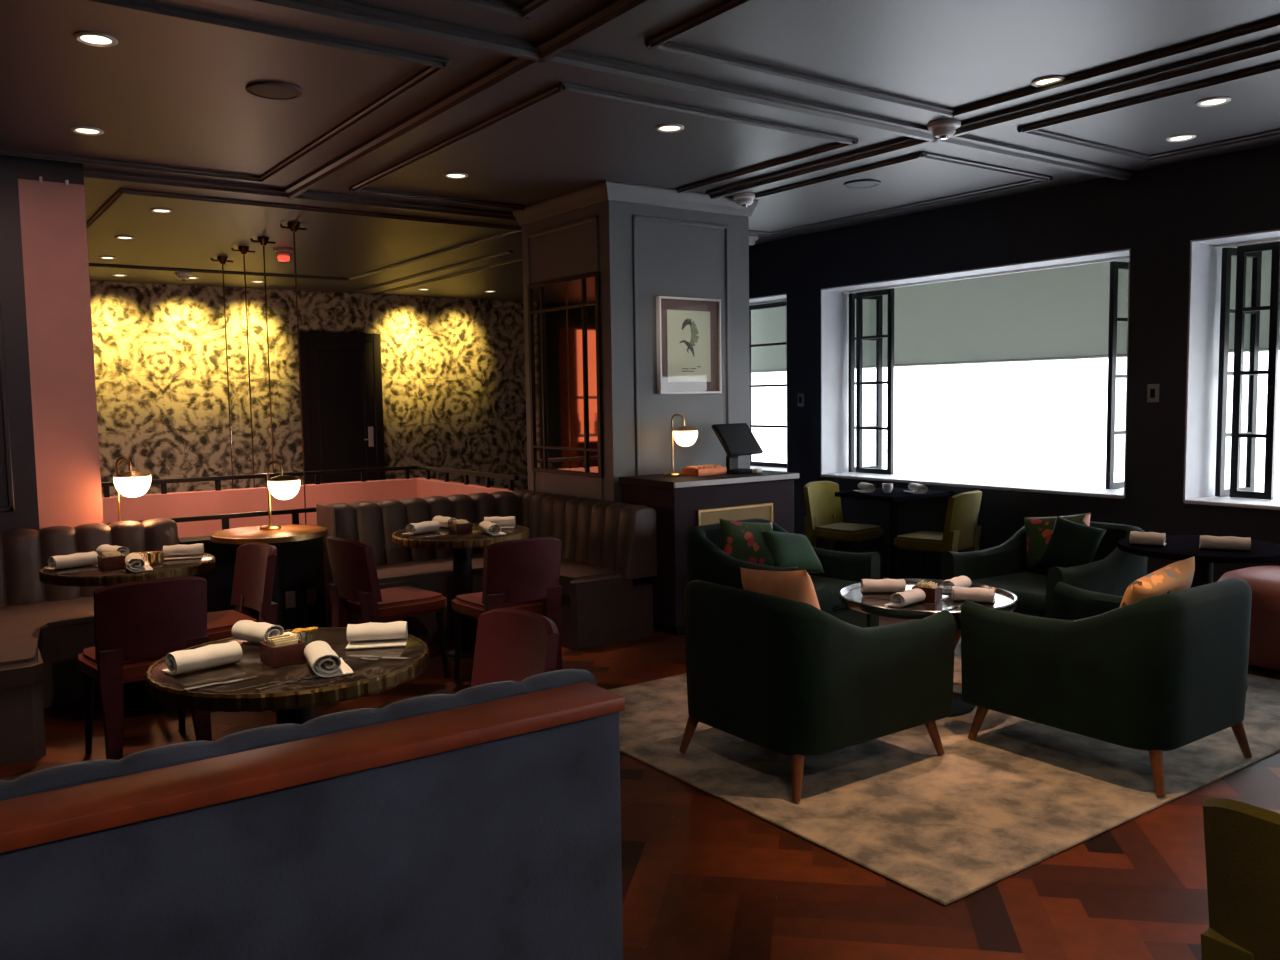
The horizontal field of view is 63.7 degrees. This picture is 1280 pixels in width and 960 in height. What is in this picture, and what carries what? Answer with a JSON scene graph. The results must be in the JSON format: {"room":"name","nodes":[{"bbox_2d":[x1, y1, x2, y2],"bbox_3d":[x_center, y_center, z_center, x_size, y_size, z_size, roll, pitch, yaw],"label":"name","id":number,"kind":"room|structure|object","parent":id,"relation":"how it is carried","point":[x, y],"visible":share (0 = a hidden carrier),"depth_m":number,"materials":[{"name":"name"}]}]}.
{"room":"restaurant","nodes":[
{"label":"restaurant","id":0,"kind":"room"},
{"bbox_2d":[0,155,39,532],"bbox_3d":[-4.957,-0.290,5.225,3.220,3.000,0.320,-4,6,-35],"label":"wall","id":1,"kind":"structure","parent":0,"point":[25,514],"depth_m":5.96,"materials":[{"name":"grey paint"}]},
{"bbox_2d":[0,287,14,511],"bbox_3d":[-4.590,-0.650,5.261,2.300,1.800,0.020,-4,6,-35],"label":"trim","id":2,"kind":"structure","parent":1,"relation":"attached to","point":[3,382],"depth_m":5.94,"materials":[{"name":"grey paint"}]},
{"bbox_2d":[18,179,102,528],"bbox_3d":[-3.521,-0.331,6.283,0.345,2.870,0.270,-4,6,-35],"label":"pillar","id":3,"kind":"structure","parent":0,"point":[52,214],"depth_m":6.14,"materials":[{"name":"paint"}]},
{"bbox_2d":[17,156,83,184],"bbox_3d":[-3.544,-1.826,6.164,0.345,0.130,0.270,-4,6,-35],"label":"trim","id":4,"kind":"structure","parent":3,"relation":"attached to","point":[27,168],"depth_m":6.05,"materials":[{"name":"paint"}]},
{"bbox_2d":[90,281,527,496],"bbox_3d":[-4.493,-0.954,13.472,8.200,3.000,0.200,-4,6,-35],"label":"wall","id":5,"kind":"structure","parent":0,"point":[454,389],"depth_m":13.18,"materials":[{"name":"paper"}]},
{"bbox_2d":[299,332,384,483],"bbox_3d":[-3.936,-0.714,13.697,1.100,2.470,0.110,-4,6,-35],"label":"door","id":6,"kind":"structure","parent":5,"relation":"in","point":[342,396],"depth_m":13.67,"materials":[{"name":"paint"}]},
{"bbox_2d":[102,477,517,537],"bbox_3d":[-4.125,0.639,7.069,6.600,0.830,2.100,-4,6,-35],"label":"wall","id":7,"kind":"structure","parent":0,"point":[241,500],"depth_m":8.73,"materials":[{"name":"pink paint"}]},
{"bbox_2d":[101,465,518,497],"bbox_3d":[-4.133,0.163,7.067,6.440,0.120,1.920,-4,6,-35],"label":"guard rail","id":8,"kind":"object","parent":7,"relation":"on","point":[511,478],"visible":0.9,"depth_m":8.82,"materials":[{"name":"black metal"}]},
{"bbox_2d":[522,200,749,502],"bbox_3d":[-0.030,-0.577,7.887,1.250,3.000,1.200,-4,6,-35],"label":"column","id":9,"kind":"structure","parent":0,"point":[674,260],"depth_m":7.29,"materials":[{"name":"grey paint"}]},
{"bbox_2d":[526,215,603,499],"bbox_3d":[-0.554,-0.591,7.535,0.019,2.500,0.980,-4,6,-35],"label":"trim","id":10,"kind":"structure","parent":9,"relation":"attached to","point":[592,218],"depth_m":7.33,"materials":[{"name":"grey paint"}]},
{"bbox_2d":[527,271,603,477],"bbox_3d":[-0.556,-0.750,7.510,0.022,1.420,0.980,-4,6,-35],"label":"wall mirror","id":11,"kind":"object","parent":9,"relation":"attached to","point":[564,314],"visible":1,"depth_m":7.49,"materials":[{"name":"mirror"}]},
{"bbox_2d":[512,180,757,225],"bbox_3d":[-0.051,-2.012,7.773,1.354,0.120,1.304,-4,6,-35],"label":"trim","id":12,"kind":"structure","parent":9,"relation":"attached to","point":[605,190],"depth_m":7.25,"materials":[{"name":"paint"}]},
{"bbox_2d":[632,215,730,475],"bbox_3d":[0.317,-0.593,7.389,0.860,2.500,0.019,-4,6,-35],"label":"trim","id":13,"kind":"structure","parent":9,"relation":"attached to","point":[634,217],"depth_m":7.17,"materials":[{"name":"grey paint"}]},
{"bbox_2d":[656,296,721,393],"bbox_3d":[0.355,-0.959,7.369,0.560,0.681,0.044,-4,6,-35],"label":"framed picture","id":14,"kind":"object","parent":9,"relation":"attached to","point":[688,330],"visible":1,"depth_m":7.35,"materials":[{"name":"beige paper"}]},
{"bbox_2d":[0,0,1279,300],"bbox_3d":[-0.776,-2.013,5.898,11.300,0.200,16.900,-4,6,-35],"label":"ceiling","id":15,"kind":"structure","parent":0,"point":[171,92],"depth_m":5.22,"materials":[{"name":"paint"}]},
{"bbox_2d":[74,31,117,46],"bbox_3d":[-2.149,-1.740,4.070,0.158,0.011,0.158,-4,6,-35],"label":"recessed light","id":16,"kind":"object","parent":15,"relation":"in","point":[97,39],"visible":1,"depth_m":4.07,"materials":[{"name":"white plastic"}]},
{"bbox_2d":[211,256,233,488],"bbox_3d":[-4.104,-0.706,10.282,0.209,3.000,0.100,-4,6,-35],"label":"hanging rod","id":17,"kind":"object","parent":15,"relation":"hanging from","point":[222,259],"visible":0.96,"depth_m":10.23,"materials":[{"name":"brown metal"}]},
{"bbox_2d":[0,0,450,182],"bbox_3d":[-2.410,-1.799,4.957,1.955,0.032,2.775,-4,6,-35],"label":"trim","id":18,"kind":"structure","parent":15,"relation":"attached to","point":[435,65],"depth_m":4.38,"materials":[{"name":"paint"}]},
{"bbox_2d":[231,246,254,487],"bbox_3d":[-3.650,-0.662,9.649,0.209,3.000,0.100,-4,6,-35],"label":"hanging rod","id":19,"kind":"object","parent":15,"relation":"hanging from","point":[243,250],"visible":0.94,"depth_m":9.59,"materials":[{"name":"brown metal"}]},
{"bbox_2d":[250,237,274,472],"bbox_3d":[-3.278,-0.627,9.129,0.209,3.000,0.100,-4,6,-35],"label":"hanging rod","id":20,"kind":"object","parent":15,"relation":"hanging from","point":[263,241],"visible":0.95,"depth_m":9.06,"materials":[{"name":"brown metal"}]},
{"bbox_2d":[246,82,301,99],"bbox_3d":[-1.695,-1.801,4.773,0.250,0.013,0.250,-4,6,-35],"label":"ceiling speaker","id":21,"kind":"object","parent":15,"relation":"attached to","point":[267,90],"visible":1,"depth_m":4.75,"materials":[{"name":"brown"}]},
{"bbox_2d":[251,86,297,98],"bbox_3d":[-1.695,-1.802,4.773,0.210,0.011,0.210,-4,6,-35],"label":"grille","id":22,"kind":"object","parent":21,"relation":"attached to","point":[267,92],"depth_m":4.77,"materials":[{"name":"brown"}]},
{"bbox_2d":[280,222,306,524],"bbox_3d":[-2.777,-0.579,8.431,0.209,3.000,0.100,-4,6,-35],"label":"hanging rod","id":23,"kind":"object","parent":15,"relation":"hanging from","point":[293,226],"visible":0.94,"depth_m":8.38,"materials":[{"name":"brown metal"}]},
{"bbox_2d":[86,188,521,295],"bbox_3d":[-3.508,-2.213,10.364,4.005,0.030,5.704,-4,6,-35],"label":"trim","id":24,"kind":"structure","parent":15,"relation":"attached to","point":[120,193],"depth_m":9.16,"materials":[{"name":"paint"}]},
{"bbox_2d":[440,0,553,19],"bbox_3d":[-0.426,-1.609,2.190,1.955,0.032,2.755,-4,6,-35],"label":"trim","id":25,"kind":"structure","parent":15,"relation":"attached to","point":[523,12],"depth_m":3.76,"materials":[{"name":"paint"}]},
{"bbox_2d":[349,82,857,209],"bbox_3d":[-0.364,-1.946,6.413,1.965,0.032,2.775,-4,6,-35],"label":"trim","id":26,"kind":"structure","parent":15,"relation":"attached to","point":[841,141],"depth_m":5.67,"materials":[{"name":"paint"}]},
{"bbox_2d":[83,0,1279,220],"bbox_3d":[0.425,-1.663,2.828,9.416,0.050,10.258,-4,6,-35],"label":"ceiling beams","id":27,"kind":"structure","parent":15,"relation":"attached to","point":[553,49],"depth_m":4.93,"materials":[{"name":"paint"}]},
{"bbox_2d":[844,179,880,187],"bbox_3d":[1.528,-2.034,7.080,0.250,0.013,0.250,-4,6,-35],"label":"ceiling speaker","id":28,"kind":"object","parent":15,"relation":"attached to","point":[863,183],"visible":1,"depth_m":7.04,"materials":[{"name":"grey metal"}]},
{"bbox_2d":[749,151,1052,236],"bbox_3d":[1.433,-2.075,7.693,1.345,0.032,2.775,-4,6,-35],"label":"trim","id":29,"kind":"structure","parent":15,"relation":"attached to","point":[1036,178],"depth_m":7.03,"materials":[{"name":"paint"}]},
{"bbox_2d":[927,119,960,139],"bbox_3d":[1.640,-1.879,5.556,0.180,0.085,0.180,-4,6,-35],"label":"smoke detector","id":30,"kind":"object","parent":15,"relation":"attached to","point":[942,129],"visible":1,"depth_m":5.51,"materials":[{"name":"white plastic"}]},
{"bbox_2d":[645,0,1279,117],"bbox_3d":[1.619,-1.756,3.646,1.965,0.032,2.755,-4,6,-35],"label":"trim","id":31,"kind":"structure","parent":15,"relation":"attached to","point":[660,41],"depth_m":4.48,"materials":[{"name":"paint"}]},
{"bbox_2d":[1017,61,1279,161],"bbox_3d":[3.417,-1.885,4.925,1.345,0.032,2.755,-4,6,-35],"label":"trim","id":32,"kind":"structure","parent":15,"relation":"attached to","point":[1034,129],"depth_m":5.53,"materials":[{"name":"paint"}]},
{"bbox_2d":[1196,97,1230,106],"bbox_3d":[2.892,-1.906,5.194,0.158,0.011,0.158,-4,6,-35],"label":"recessed light","id":33,"kind":"object","parent":15,"relation":"in","point":[1214,101],"visible":1,"depth_m":5.19,"materials":[{"name":"glass"}]},
{"bbox_2d":[0,576,1279,959],"bbox_3d":[-0.769,1.086,6.037,11.466,0.001,17.402,-4,6,-35],"label":"floor","id":34,"kind":"structure","parent":0,"point":[705,877],"depth_m":3.30,"materials":[{"name":"brown wood"}]},
{"bbox_2d":[0,518,178,765],"bbox_3d":[-3.440,0.777,5.006,2.550,0.860,1.840,-4,6,-35],"label":"banquette","id":35,"kind":"object","parent":34,"relation":"on","point":[44,628],"visible":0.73,"depth_m":5.40,"materials":[{"name":"beige leather"}]},
{"bbox_2d":[39,552,215,715],"bbox_3d":[-2.595,0.797,5.281,0.804,0.752,0.804,-4,6,-35],"label":"bistro table","id":36,"kind":"object","parent":34,"relation":"on","point":[137,701],"visible":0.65,"depth_m":5.07,"materials":[{"name":"stone"}]},
{"bbox_2d":[45,551,97,569],"bbox_3d":[-2.832,0.400,5.135,0.117,0.069,0.210,2,6,34],"label":"rolled napkin","id":37,"kind":"object","parent":36,"relation":"on","point":[89,558],"visible":1,"depth_m":5.09,"materials":[{"name":"white fabric"}]},
{"bbox_2d":[97,551,125,569],"bbox_3d":[-2.612,0.396,5.092,0.104,0.078,0.104,-5,6,-40],"label":"caddy","id":38,"kind":"object","parent":36,"relation":"on","point":[113,559],"visible":0.98,"depth_m":5.06,"materials":[{"name":"brown wood"}]},
{"bbox_2d":[125,553,152,571],"bbox_3d":[-2.457,0.401,5.043,0.117,0.069,0.200,-3,5,-29],"label":"rolled napkin","id":39,"kind":"object","parent":36,"relation":"on","point":[136,565],"visible":1,"depth_m":5.00,"materials":[{"name":"white fabric"}]},
{"bbox_2d":[163,543,203,559],"bbox_3d":[-2.391,0.372,5.394,0.190,0.069,0.117,-2,5,-17],"label":"rolled napkin","id":40,"kind":"object","parent":36,"relation":"on","point":[179,551],"visible":0.95,"depth_m":5.38,"materials":[{"name":"white fabric"}]},
{"bbox_2d":[113,457,150,521],"bbox_3d":[-3.150,0.125,6.354,0.262,0.537,0.210,-1,5,0],"label":"table lamp","id":41,"kind":"object","parent":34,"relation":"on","point":[130,483],"visible":0.8,"depth_m":6.29,"materials":[{"name":"glass"}]},
{"bbox_2d":[78,576,211,759],"bbox_3d":[-2.168,0.813,4.512,0.470,0.831,0.566,-4,6,-37],"label":"dining chair","id":42,"kind":"object","parent":34,"relation":"on","point":[137,624],"visible":0.88,"depth_m":4.28,"materials":[{"name":"red fabric"}]},
{"bbox_2d":[107,507,315,529],"bbox_3d":[-2.147,0.595,7.275,2.860,0.825,0.036,-4,6,-35],"label":"guard rail","id":43,"kind":"object","parent":34,"relation":"on","point":[225,518],"visible":0.15,"depth_m":6.86,"materials":[{"name":"black metal"}]},
{"bbox_2d":[154,542,277,731],"bbox_3d":[-2.123,0.758,5.189,0.566,0.831,0.470,-5,6,-40],"label":"dining chair","id":44,"kind":"object","parent":34,"relation":"on","point":[255,562],"visible":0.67,"depth_m":5.28,"materials":[{"name":"red fabric"}]},
{"bbox_2d":[178,535,326,629],"bbox_3d":[-2.504,0.704,6.664,0.880,0.715,0.230,-4,6,-35],"label":"cabinet","id":45,"kind":"object","parent":34,"relation":"on","point":[302,562],"depth_m":6.71,"materials":[{"name":"black paint"}]},
{"bbox_2d":[178,535,214,544],"bbox_3d":[-2.509,0.360,6.636,0.880,0.025,0.230,-4,6,-35],"label":"countertop","id":46,"kind":"structure","parent":45,"relation":"on","point":[198,539],"depth_m":6.38,"materials":[{"name":"black paint"}]},
{"bbox_2d":[210,524,326,628],"bbox_3d":[-2.227,0.699,6.240,0.666,0.784,0.666,-4,6,-35],"label":"side table","id":47,"kind":"object","parent":34,"relation":"on","point":[288,532],"visible":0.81,"depth_m":6.18,"materials":[{"name":"brown wood"}]},
{"bbox_2d":[259,461,299,529],"bbox_3d":[-2.212,0.091,6.319,0.252,0.417,0.190,-1,5,-5],"label":"table lamp","id":48,"kind":"object","parent":47,"relation":"on","point":[283,487],"visible":1,"depth_m":6.27,"materials":[{"name":"glass"}]},
{"bbox_2d":[145,627,428,724],"bbox_3d":[-1.092,0.933,3.286,0.844,0.752,0.844,-4,6,-35],"label":"bistro table","id":49,"kind":"object","parent":34,"relation":"on","point":[294,702],"visible":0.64,"depth_m":3.02,"materials":[{"name":"stone"}]},
{"bbox_2d":[161,641,242,675],"bbox_3d":[-1.330,0.536,3.128,0.117,0.069,0.200,3,6,42],"label":"rolled napkin","id":50,"kind":"object","parent":49,"relation":"on","point":[213,655],"visible":1,"depth_m":3.08,"materials":[{"name":"white fabric"}]},
{"bbox_2d":[231,620,283,642],"bbox_3d":[-1.273,0.509,3.466,0.170,0.069,0.117,2,5,32],"label":"rolled napkin","id":51,"kind":"object","parent":49,"relation":"on","point":[247,630],"visible":0.94,"depth_m":3.43,"materials":[{"name":"white fabric"}]},
{"bbox_2d":[260,634,305,667],"bbox_3d":[-1.105,0.525,3.187,0.104,0.078,0.104,-5,6,-40],"label":"caddy","id":52,"kind":"object","parent":49,"relation":"on","point":[281,650],"visible":0.99,"depth_m":3.15,"materials":[{"name":"brown wood"}]},
{"bbox_2d":[304,641,353,676],"bbox_3d":[-0.938,0.533,3.095,0.117,0.069,0.200,-3,5,-25],"label":"rolled napkin","id":53,"kind":"object","parent":49,"relation":"on","point":[322,659],"visible":1,"depth_m":3.04,"materials":[{"name":"white fabric"}]},
{"bbox_2d":[346,621,407,648],"bbox_3d":[-0.868,0.508,3.403,0.190,0.069,0.117,-2,5,-8],"label":"rolled napkin","id":54,"kind":"object","parent":49,"relation":"on","point":[371,634],"visible":1,"depth_m":3.39,"materials":[{"name":"white fabric"}]},
{"bbox_2d":[0,669,624,959],"bbox_3d":[-1.798,1.004,1.526,3.865,0.911,0.784,-4,6,-35],"label":"banquette","id":55,"kind":"object","parent":34,"relation":"on","point":[479,822],"visible":1,"depth_m":1.95,"materials":[{"name":"fabric"}]},
{"bbox_2d":[326,536,448,695],"bbox_3d":[-1.415,0.706,5.718,0.566,0.831,0.470,-5,6,-43],"label":"dining chair","id":56,"kind":"object","parent":34,"relation":"on","point":[355,589],"visible":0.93,"depth_m":5.54,"materials":[{"name":"red fabric"}]},
{"bbox_2d":[392,523,529,657],"bbox_3d":[-1.090,0.689,6.351,0.834,0.752,0.834,-4,6,-35],"label":"bistro table","id":57,"kind":"object","parent":34,"relation":"on","point":[461,545],"visible":0.71,"depth_m":6.26,"materials":[{"name":"stone"}]},
{"bbox_2d":[402,520,439,534],"bbox_3d":[-1.332,0.287,6.263,0.117,0.069,0.210,2,5,32],"label":"rolled napkin","id":58,"kind":"object","parent":57,"relation":"on","point":[426,526],"visible":1,"depth_m":6.21,"materials":[{"name":"white fabric"}]},
{"bbox_2d":[448,519,471,533],"bbox_3d":[-1.088,0.281,6.239,0.104,0.078,0.104,-5,6,-40],"label":"caddy","id":59,"kind":"object","parent":57,"relation":"on","point":[461,526],"visible":1,"depth_m":6.21,"materials":[{"name":"brown wood"}]},
{"bbox_2d":[484,516,515,527],"bbox_3d":[-0.882,0.264,6.471,0.190,0.069,0.117,-1,5,-1],"label":"rolled napkin","id":60,"kind":"object","parent":57,"relation":"on","point":[509,521],"visible":0.73,"depth_m":6.45,"materials":[{"name":"white fabric"}]},
{"bbox_2d":[316,489,656,649],"bbox_3d":[-1.041,0.587,6.847,1.675,0.875,1.620,-4,6,-35],"label":"banquette","id":61,"kind":"object","parent":34,"relation":"on","point":[606,545],"visible":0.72,"depth_m":6.76,"materials":[{"name":"beige leather"}]},
{"bbox_2d":[451,537,562,679],"bbox_3d":[-0.719,0.704,5.604,0.470,0.831,0.566,-4,5,-33],"label":"dining chair","id":62,"kind":"object","parent":34,"relation":"on","point":[523,574],"visible":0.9,"depth_m":5.40,"materials":[{"name":"red fabric"}]},
{"bbox_2d":[471,608,558,686],"bbox_3d":[-0.568,0.879,3.379,0.566,0.831,0.470,-5,6,-39],"label":"dining chair","id":63,"kind":"object","parent":34,"relation":"on","point":[512,644],"visible":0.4,"depth_m":3.53,"materials":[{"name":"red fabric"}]},
{"bbox_2d":[619,470,798,635],"bbox_3d":[0.492,0.469,7.165,1.100,1.013,0.635,-4,6,-35],"label":"stand","id":64,"kind":"object","parent":34,"relation":"on","point":[682,503],"visible":0.5,"depth_m":6.79,"materials":[{"name":"black paint"}]},
{"bbox_2d":[663,414,697,475],"bbox_3d":[0.278,-0.244,7.093,0.242,0.427,0.170,-1,5,0],"label":"table lamp","id":65,"kind":"object","parent":64,"relation":"on","point":[684,435],"visible":1,"depth_m":7.05,"materials":[{"name":"glass"}]},
{"bbox_2d":[682,464,726,475],"bbox_3d":[0.446,-0.069,7.153,0.284,0.064,0.160,-5,6,-41],"label":"tray","id":66,"kind":"object","parent":64,"relation":"on","point":[701,470],"visible":1,"depth_m":7.08,"materials":[{"name":"orange leather"}]},
{"bbox_2d":[711,423,762,473],"bbox_3d":[0.714,-0.224,7.274,0.240,0.346,0.390,3,6,42],"label":"screen","id":67,"kind":"object","parent":64,"relation":"on","point":[737,439],"visible":0.94,"depth_m":7.26,"materials":[{"name":"black plastic"}]},
{"bbox_2d":[803,481,882,578],"bbox_3d":[1.663,0.438,8.495,0.470,0.831,0.566,-5,6,-43],"label":"chair","id":68,"kind":"object","parent":34,"relation":"on","point":[824,519],"visible":0.88,"depth_m":8.49,"materials":[{"name":"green fabric"}]},
{"bbox_2d":[835,487,953,578],"bbox_3d":[2.021,0.481,8.197,0.720,0.780,0.600,-4,6,-35],"label":"table","id":69,"kind":"object","parent":34,"relation":"on","point":[897,494],"visible":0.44,"depth_m":8.14,"materials":[{"name":"black wood"}]},
{"bbox_2d":[894,490,981,578],"bbox_3d":[2.268,0.485,7.793,0.566,0.831,0.470,4,6,44],"label":"chair","id":70,"kind":"object","parent":34,"relation":"on","point":[961,531],"visible":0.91,"depth_m":7.60,"materials":[{"name":"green fabric"}]},
{"bbox_2d":[609,637,1279,905],"bbox_3d":[1.551,1.117,5.119,3.360,0.013,2.540,-4,6,-35],"label":"area rug","id":71,"kind":"object","parent":34,"relation":"on","point":[948,827],"visible":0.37,"depth_m":4.09,"materials":[{"name":"carpet"}]},
{"bbox_2d":[683,518,880,652],"bbox_3d":[0.811,0.659,6.097,0.798,0.764,0.909,-5,6,-42],"label":"lounge chair","id":72,"kind":"object","parent":71,"relation":"on","point":[706,561],"visible":0.37,"depth_m":5.99,"materials":[{"name":"green fabric"}]},
{"bbox_2d":[719,518,773,565],"bbox_3d":[0.645,0.391,6.182,0.436,0.342,0.152,-4,5,-30],"label":"floral cushion","id":73,"kind":"object","parent":72,"relation":"on","point":[743,541],"visible":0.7,"depth_m":6.11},
{"bbox_2d":[760,531,823,572],"bbox_3d":[0.894,0.423,6.042,0.369,0.250,0.233,-3,5,-29],"label":"plain cushion","id":74,"kind":"object","parent":72,"relation":"on","point":[785,549],"visible":0.92,"depth_m":5.99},
{"bbox_2d":[810,575,859,608],"bbox_3d":[0.846,0.650,6.058,0.590,0.120,0.805,-5,6,-42],"label":"seat cushion","id":75,"kind":"object","parent":72,"relation":"on","point":[835,583],"depth_m":5.95,"materials":[{"name":"green fabric"}]},
{"bbox_2d":[679,580,955,801],"bbox_3d":[0.728,0.796,4.396,0.909,0.764,0.798,-4,6,-35],"label":"lounge chair","id":76,"kind":"object","parent":71,"relation":"on","point":[796,679],"visible":0.99,"depth_m":4.05,"materials":[{"name":"green fabric"}]},
{"bbox_2d":[740,567,820,609],"bbox_3d":[0.590,0.524,4.242,0.164,0.380,0.494,-3,5,-28],"label":"cushion","id":77,"kind":"object","parent":76,"relation":"on","point":[792,585],"visible":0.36,"depth_m":4.12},
{"bbox_2d":[839,579,1017,716],"bbox_3d":[1.419,0.836,5.104,0.848,0.553,0.848,-4,6,-35],"label":"cocktail table","id":78,"kind":"object","parent":71,"relation":"on","point":[850,596],"visible":0.37,"depth_m":4.94,"materials":[{"name":"metal"}]},
{"bbox_2d":[860,579,905,592],"bbox_3d":[1.228,0.532,5.217,0.210,0.069,0.117,-1,5,2],"label":"rolled napkin","id":79,"kind":"object","parent":78,"relation":"on","point":[867,585],"visible":0.99,"depth_m":5.17,"materials":[{"name":"white fabric"}]},
{"bbox_2d":[884,588,925,606],"bbox_3d":[1.260,0.557,4.900,0.180,0.069,0.117,-5,6,-43],"label":"rolled napkin","id":80,"kind":"object","parent":78,"relation":"on","point":[907,597],"visible":1,"depth_m":4.86,"materials":[{"name":"white fabric"}]},
{"bbox_2d":[912,580,942,602],"bbox_3d":[1.395,0.539,5.005,0.114,0.086,0.114,2,6,34],"label":"caddy","id":81,"kind":"object","parent":78,"relation":"on","point":[933,592],"visible":0.68,"depth_m":4.96,"materials":[{"name":"brown wood"}]},
{"bbox_2d":[941,576,971,593],"bbox_3d":[1.584,0.527,5.216,0.117,0.069,0.180,3,6,42],"label":"rolled napkin","id":82,"kind":"object","parent":78,"relation":"on","point":[962,581],"visible":0.89,"depth_m":5.17,"materials":[{"name":"white fabric"}]},
{"bbox_2d":[952,586,995,602],"bbox_3d":[1.605,0.547,4.954,0.190,0.069,0.117,1,5,24],"label":"rolled napkin","id":83,"kind":"object","parent":78,"relation":"on","point":[977,594],"visible":0.99,"depth_m":4.91,"materials":[{"name":"white fabric"}]},
{"bbox_2d":[941,521,1146,648],"bbox_3d":[2.355,0.648,5.946,0.909,0.764,0.798,-4,5,-33],"label":"lounge chair","id":84,"kind":"object","parent":71,"relation":"on","point":[1112,570],"visible":0.44,"depth_m":5.86,"materials":[{"name":"green fabric"}]},
{"bbox_2d":[971,569,1047,616],"bbox_3d":[2.311,0.639,5.917,0.805,0.120,0.590,-4,5,-33],"label":"seat cushion","id":85,"kind":"object","parent":84,"relation":"on","point":[1030,586],"depth_m":5.80,"materials":[{"name":"green fabric"}]},
{"bbox_2d":[1024,512,1090,570],"bbox_3d":[2.475,0.369,6.112,0.439,0.371,0.158,3,6,42],"label":"floral cushion","id":86,"kind":"object","parent":84,"relation":"on","point":[1039,530],"visible":0.4,"depth_m":6.13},
{"bbox_2d":[1038,516,1106,567],"bbox_3d":[2.453,0.382,5.851,0.334,0.337,0.178,3,6,41],"label":"velvet cushion","id":87,"kind":"object","parent":84,"relation":"on","point":[1070,544],"visible":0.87,"depth_m":5.81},
{"bbox_2d":[961,578,1251,796],"bbox_3d":[1.998,0.776,4.406,0.798,0.764,0.909,-4,6,-35],"label":"lounge chair","id":88,"kind":"object","parent":71,"relation":"on","point":[1155,675],"visible":0.98,"depth_m":4.06,"materials":[{"name":"green fabric"}]},
{"bbox_2d":[1119,556,1194,607],"bbox_3d":[2.104,0.516,4.230,0.518,0.379,0.178,-4,6,-36],"label":"cushion","id":89,"kind":"object","parent":88,"relation":"on","point":[1176,576],"visible":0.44,"depth_m":4.13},
{"bbox_2d":[1117,535,1279,690],"bbox_3d":[2.926,0.702,5.374,0.810,0.731,0.810,-4,6,-35],"label":"table","id":90,"kind":"object","parent":71,"relation":"on","point":[1178,547],"visible":0.37,"depth_m":5.20,"materials":[{"name":"black wood"}]},
{"bbox_2d":[1129,531,1166,545],"bbox_3d":[2.652,0.302,5.377,0.160,0.069,0.117,2,6,34],"label":"rolled napkin","id":91,"kind":"object","parent":90,"relation":"on","point":[1136,537],"visible":1,"depth_m":5.34,"materials":[{"name":"white fabric"}]},
{"bbox_2d":[1199,535,1250,550],"bbox_3d":[2.940,0.313,5.179,0.220,0.069,0.117,1,5,26],"label":"rolled napkin","id":92,"kind":"object","parent":90,"relation":"on","point":[1206,541],"visible":1,"depth_m":5.14,"materials":[{"name":"white fabric"}]},
{"bbox_2d":[1201,798,1279,959],"bbox_3d":[1.344,0.970,1.867,0.566,0.831,0.470,-4,6,-35],"label":"chair","id":93,"kind":"object","parent":34,"relation":"on","point":[1242,840],"visible":1,"depth_m":1.82,"materials":[{"name":"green fabric"}]},
{"bbox_2d":[1217,566,1279,674],"bbox_3d":[3.657,0.776,5.755,0.770,0.530,0.770,-4,6,-35],"label":"pouf","id":94,"kind":"object","parent":34,"relation":"on","point":[1264,581],"visible":0.56,"depth_m":5.55,"materials":[{"name":"red leather"}]},
{"bbox_2d":[749,143,1279,587],"bbox_3d":[4.062,-0.510,6.265,0.420,3.000,11.700,-4,6,-35],"label":"wall","id":95,"kind":"structure","parent":0,"point":[1155,213],"depth_m":7.16,"materials":[{"name":"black paint"}]},
{"bbox_2d":[749,293,786,471],"bbox_3d":[1.210,-0.941,10.241,0.465,1.686,1.180,-4,6,-35],"label":"window","id":96,"kind":"structure","parent":95,"relation":"in","point":[779,300],"depth_m":10.22,"materials":[{"name":"paint"}]},
{"bbox_2d":[883,562,940,579],"bbox_3d":[3.921,0.939,6.232,0.016,0.120,11.350,-4,6,-35],"label":"baseboard","id":97,"kind":"structure","parent":95,"relation":"attached to","point":[906,572],"depth_m":8.54,"materials":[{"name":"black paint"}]},
{"bbox_2d":[821,248,1130,498],"bbox_3d":[2.724,-0.810,8.310,0.678,1.686,2.870,-4,6,-35],"label":"window","id":98,"kind":"structure","parent":95,"relation":"in","point":[838,338],"depth_m":9.17,"materials":[{"name":"paint"}]},
{"bbox_2d":[751,241,1279,372],"bbox_3d":[4.247,-1.430,6.642,0.424,1.162,14.000,-4,6,-35],"label":"roller blinds","id":99,"kind":"object","parent":95,"relation":"attached to","point":[1062,313],"visible":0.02,"depth_m":8.65,"materials":[{"name":"grey fabric"}]},
{"bbox_2d":[1183,229,1279,509],"bbox_3d":[4.638,-0.627,5.641,0.678,1.686,2.930,-4,6,-35],"label":"window","id":100,"kind":"structure","parent":95,"relation":"in","point":[1209,310],"depth_m":6.71,"materials":[{"name":"paint"}]},
{"label":"outside","id":101,"kind":"structure","parent":0,"visible":0},
{"bbox_2d":[894,472,1279,498],"bbox_3d":[16.300,0.063,17.847,32.830,0.150,70.000,-4,6,-35],"label":"ground","id":102,"kind":"structure","parent":101,"point":[894,472],"depth_m":19.35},
{"bbox_2d":[751,351,1279,496],"bbox_3d":[11.072,-2.929,13.895,0.560,6.600,70.000,-4,6,-35],"label":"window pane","id":103,"kind":"object","parent":102,"relation":"on","point":[1039,421],"visible":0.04,"depth_m":19.52,"materials":[{"name":"glass"}]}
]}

